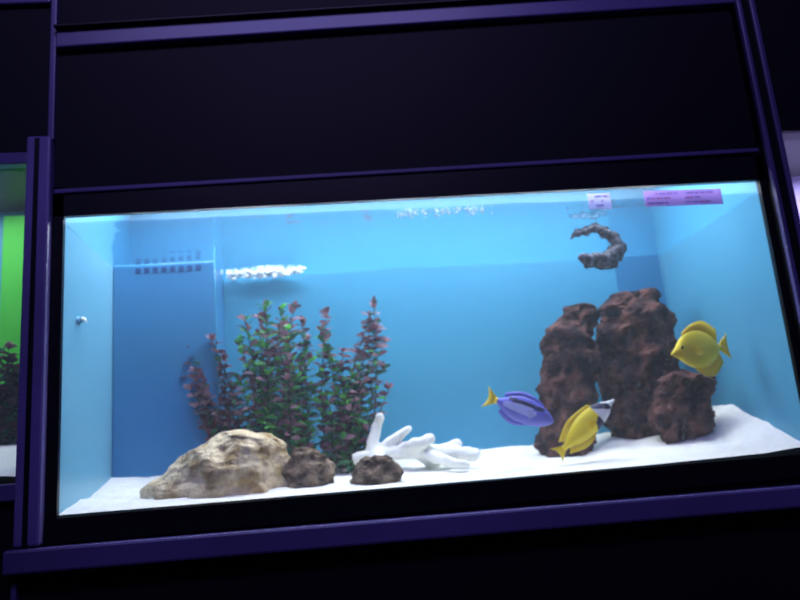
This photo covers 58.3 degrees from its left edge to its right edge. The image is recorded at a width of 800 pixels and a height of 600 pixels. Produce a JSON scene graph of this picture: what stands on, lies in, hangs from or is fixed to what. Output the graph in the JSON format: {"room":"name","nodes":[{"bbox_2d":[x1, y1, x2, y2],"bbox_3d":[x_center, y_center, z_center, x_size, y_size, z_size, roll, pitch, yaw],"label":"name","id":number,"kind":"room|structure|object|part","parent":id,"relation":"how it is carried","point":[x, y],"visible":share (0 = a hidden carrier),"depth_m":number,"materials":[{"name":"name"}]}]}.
{"room":"aquarium shop","nodes":[
{"label":"aquarium shop","id":0,"kind":"room"},
{"bbox_3d":[0.331,1.355,-0.582,6.000,0.050,4.100,-3,-13,-6],"label":"floor","id":1,"kind":"structure","parent":0,"visible":0},
{"bbox_2d":[0,0,799,599],"bbox_3d":[0.068,0.361,1.329,2.800,2.750,0.484,-3,-12,-6],"label":"aquarium display cabinet","id":2,"kind":"object","parent":1,"relation":"on","point":[108,107],"visible":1,"depth_m":1.21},
{"bbox_3d":[-0.936,0.305,1.022,0.748,0.025,0.020,-3,-13,-6],"label":"sill","id":3,"kind":"part","parent":2,"relation":"part of","materials":[{"name":"blue paint"}]},
{"bbox_3d":[-0.884,0.966,0.893,0.748,1.335,0.028,-3,-13,-6],"label":"panel","id":4,"kind":"part","parent":2,"relation":"part of","materials":[{"name":"black laminate"}]},
{"bbox_2d":[0,341,19,444],"bbox_3d":[-0.734,0.174,1.310,0.193,0.201,0.063,-3,-13,-8],"label":"plant","id":5,"kind":"object","parent":2,"relation":"on","point":[9,389],"visible":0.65,"depth_m":1.30,"materials":[{"name":"green plant"}]},
{"bbox_2d":[0,168,25,484],"bbox_3d":[-0.905,0.067,1.269,0.600,0.600,0.353,-3,-13,-6],"label":"aquarium","id":6,"kind":"object","parent":2,"relation":"in","point":[12,180],"depth_m":1.45,"materials":[{"name":"green glass"}]},
{"bbox_3d":[-0.978,-0.208,1.136,0.748,0.020,0.020,-3,-13,-6],"label":"header rail","id":7,"kind":"part","parent":2,"relation":"part of","materials":[{"name":"metal"}]},
{"bbox_3d":[-0.988,-0.490,1.202,0.775,0.035,0.016,-3,-13,-6],"label":"rail","id":8,"kind":"part","parent":2,"relation":"part of","materials":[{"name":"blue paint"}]},
{"bbox_3d":[-0.974,-0.343,1.172,0.780,0.262,0.010,-3,-13,-6],"label":"header panel","id":9,"kind":"part","parent":2,"relation":"part of","materials":[{"name":"black laminate"}]},
{"bbox_3d":[-0.566,0.049,1.123,0.038,0.641,0.046,-3,-13,-6],"label":"post","id":10,"kind":"part","parent":2,"relation":"part of","materials":[{"name":"metal"}]},
{"bbox_3d":[-0.603,-0.599,1.271,0.010,0.700,0.040,-3,-13,-6],"label":"post","id":11,"kind":"part","parent":2,"relation":"part of","materials":[{"name":"metal"}]},
{"bbox_3d":[-0.535,0.088,1.115,0.017,0.556,0.010,-3,-13,-6],"label":"frame","id":12,"kind":"part","parent":2,"relation":"part of","materials":[{"name":"black plastic"}]},
{"bbox_2d":[139,429,289,509],"bbox_3d":[-0.309,0.285,1.219,0.256,0.125,0.162,-3,-12,-6],"label":"boulder","id":13,"kind":"object","parent":2,"relation":"on","point":[239,461],"visible":0.94,"depth_m":1.17,"materials":[{"name":"stone"}]},
{"bbox_2d":[181,333,248,440],"bbox_3d":[-0.355,0.203,1.378,0.141,0.282,0.097,-1,-13,-17],"label":"plant","id":14,"kind":"object","parent":2,"relation":"on","point":[210,425],"visible":0.58,"depth_m":1.38,"materials":[{"name":"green plant"}]},
{"bbox_2d":[230,299,320,456],"bbox_3d":[-0.245,0.170,1.378,0.183,0.359,0.157,-3,-12,-6],"label":"plant","id":15,"kind":"object","parent":2,"relation":"on","point":[292,426],"visible":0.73,"depth_m":1.37,"materials":[{"name":"green plant"}]},
{"bbox_2d":[281,446,335,496],"bbox_3d":[-0.155,0.293,1.228,0.092,0.084,0.070,-5,-12,2],"label":"rock","id":16,"kind":"object","parent":2,"relation":"on","point":[306,467],"visible":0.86,"depth_m":1.21,"materials":[{"name":"brown stone"}]},
{"bbox_2d":[310,295,392,473],"bbox_3d":[-0.096,0.168,1.414,0.164,0.355,0.114,-3,-12,-6],"label":"plant","id":17,"kind":"object","parent":2,"relation":"on","point":[346,439],"visible":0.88,"depth_m":1.40,"materials":[{"name":"green plant"}]},
{"bbox_2d":[350,455,403,491],"bbox_3d":[-0.039,0.291,1.205,0.093,0.062,0.079,-3,-12,-6],"label":"rock","id":18,"kind":"object","parent":2,"relation":"on","point":[376,469],"visible":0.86,"depth_m":1.19,"materials":[{"name":"brown stone"}]},
{"bbox_3d":[0.040,-0.509,1.299,1.262,0.101,0.024,-3,-13,-6],"label":"rail","id":19,"kind":"part","parent":2,"relation":"part of","materials":[{"name":"metal"}]},
{"bbox_3d":[-0.001,-0.755,1.371,2.800,0.550,0.026,-3,-13,-6],"label":"panel","id":20,"kind":"part","parent":2,"relation":"part of","materials":[{"name":"black laminate"}]},
{"bbox_3d":[0.458,0.327,1.142,2.062,0.050,0.034,-3,-13,-6],"label":"sill rail","id":21,"kind":"part","parent":2,"relation":"part of","materials":[{"name":"purple metal"}]},
{"bbox_3d":[0.032,-0.361,1.271,1.224,0.312,0.010,-3,-13,-6],"label":"header panel","id":22,"kind":"part","parent":2,"relation":"part of","materials":[{"name":"black laminate"}]},
{"bbox_3d":[0.044,-0.223,1.239,1.224,0.035,0.014,-3,-13,-6],"label":"header rail","id":23,"kind":"part","parent":2,"relation":"part of","materials":[{"name":"blue paint"}]},
{"bbox_3d":[0.141,0.991,0.985,2.800,1.364,0.026,-3,-13,-6],"label":"panel","id":24,"kind":"part","parent":2,"relation":"part of","materials":[{"name":"black laminate"}]},
{"bbox_3d":[0.046,-0.197,1.235,1.230,0.058,0.010,-3,-13,-6],"label":"frame","id":25,"kind":"part","parent":2,"relation":"part of","materials":[{"name":"black plastic"}]},
{"bbox_2d":[352,413,480,468],"bbox_3d":[0.029,0.265,1.346,0.240,0.116,0.128,-3,-12,-6],"label":"coral","id":26,"kind":"object","parent":2,"relation":"on","point":[451,453],"visible":0.85,"depth_m":1.34,"materials":[{"name":"white"}]},
{"bbox_3d":[0.088,0.306,1.123,1.230,0.036,0.012,-3,-13,-6],"label":"frame","id":27,"kind":"part","parent":2,"relation":"part of","materials":[{"name":"black plastic"}]},
{"bbox_2d":[59,155,799,517],"bbox_3d":[0.043,0.027,1.398,1.220,0.706,0.414,-3,-13,-6],"label":"aquarium","id":28,"kind":"object","parent":2,"relation":"in","point":[467,290],"depth_m":1.42,"materials":[{"name":"blue glass"}]},
{"bbox_2d":[481,386,553,426],"bbox_3d":[0.210,0.190,1.289,0.125,0.080,0.032,-3,-12,-6],"label":"tang","id":29,"kind":"object","parent":2,"relation":"in","point":[521,407],"visible":1,"depth_m":1.28,"materials":[{"name":"blue"}]},
{"bbox_2d":[533,303,600,475],"bbox_3d":[0.337,0.176,1.435,0.166,0.338,0.120,-4,-12,-3],"label":"rock pillar","id":30,"kind":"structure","parent":2,"relation":"on","point":[569,370],"depth_m":1.41,"materials":[{"name":"brown stone"}]},
{"bbox_2d":[552,399,613,461],"bbox_3d":[0.325,0.231,1.270,0.124,0.103,0.032,-3,-12,-6],"label":"foxface rabbitfish","id":31,"kind":"object","parent":2,"relation":"in","point":[579,431],"visible":1,"depth_m":1.27,"materials":[{"name":"yellow"}]},
{"bbox_2d":[570,222,626,269],"bbox_3d":[0.384,-0.104,1.368,0.108,0.099,0.045,-3,-12,-6],"label":"moray eel","id":32,"kind":"object","parent":2,"relation":"in","point":[609,259],"visible":1,"depth_m":1.36,"materials":[{"name":"black"}]},
{"bbox_2d":[587,193,611,208],"bbox_3d":[0.350,-0.173,1.258,0.041,0.030,0.002,-3,-12,-6],"label":"price label","id":33,"kind":"object","parent":2,"relation":"attached to","point":[595,200],"visible":1,"depth_m":1.26,"materials":[{"name":"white paper"}]},
{"bbox_2d":[594,287,679,439],"bbox_3d":[0.508,0.149,1.505,0.198,0.346,0.153,-3,-12,-6],"label":"rock pillar","id":34,"kind":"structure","parent":2,"relation":"in","point":[635,341],"depth_m":1.46,"materials":[{"name":"brown stone"}]},
{"bbox_2d":[647,369,717,463],"bbox_3d":[0.541,0.220,1.370,0.145,0.176,0.103,-3,-12,-6],"label":"rock","id":35,"kind":"object","parent":2,"relation":"on","point":[681,410],"visible":0.78,"depth_m":1.34,"materials":[{"name":"brown stone"}]},
{"bbox_2d":[643,189,722,206],"bbox_3d":[0.503,-0.182,1.275,0.144,0.030,0.002,-3,-12,-6],"label":"price label","id":36,"kind":"object","parent":2,"relation":"attached to","point":[694,196],"visible":1,"depth_m":1.27,"materials":[{"name":"purple paper"}]},
{"bbox_2d":[671,321,731,376],"bbox_3d":[0.556,0.090,1.325,0.128,0.105,0.032,-3,-12,-6],"label":"tang","id":37,"kind":"object","parent":2,"relation":"in","point":[697,347],"visible":1,"depth_m":1.32,"materials":[{"name":"yellow"}]},
{"bbox_3d":[0.664,-0.362,1.333,0.036,1.336,0.046,-3,-13,-6],"label":"post","id":38,"kind":"part","parent":2,"relation":"part of","materials":[{"name":"blue paint"}]},
{"bbox_3d":[0.670,0.004,1.248,0.013,0.586,0.010,-3,-13,-6],"label":"frame","id":39,"kind":"part","parent":2,"relation":"part of","materials":[{"name":"black plastic"}]},
{"bbox_3d":[1.049,-0.439,1.385,0.748,0.225,0.010,-3,-13,-6],"label":"header panel","id":40,"kind":"part","parent":2,"relation":"part of","materials":[{"name":"black laminate"}]},
{"bbox_2d":[782,133,799,215],"bbox_3d":[0.992,-0.033,1.471,0.600,0.630,0.353,-3,-13,-6],"label":"aquarium","id":41,"kind":"object","parent":2,"relation":"in","point":[791,140],"depth_m":1.58,"materials":[{"name":"glass"}]}
]}

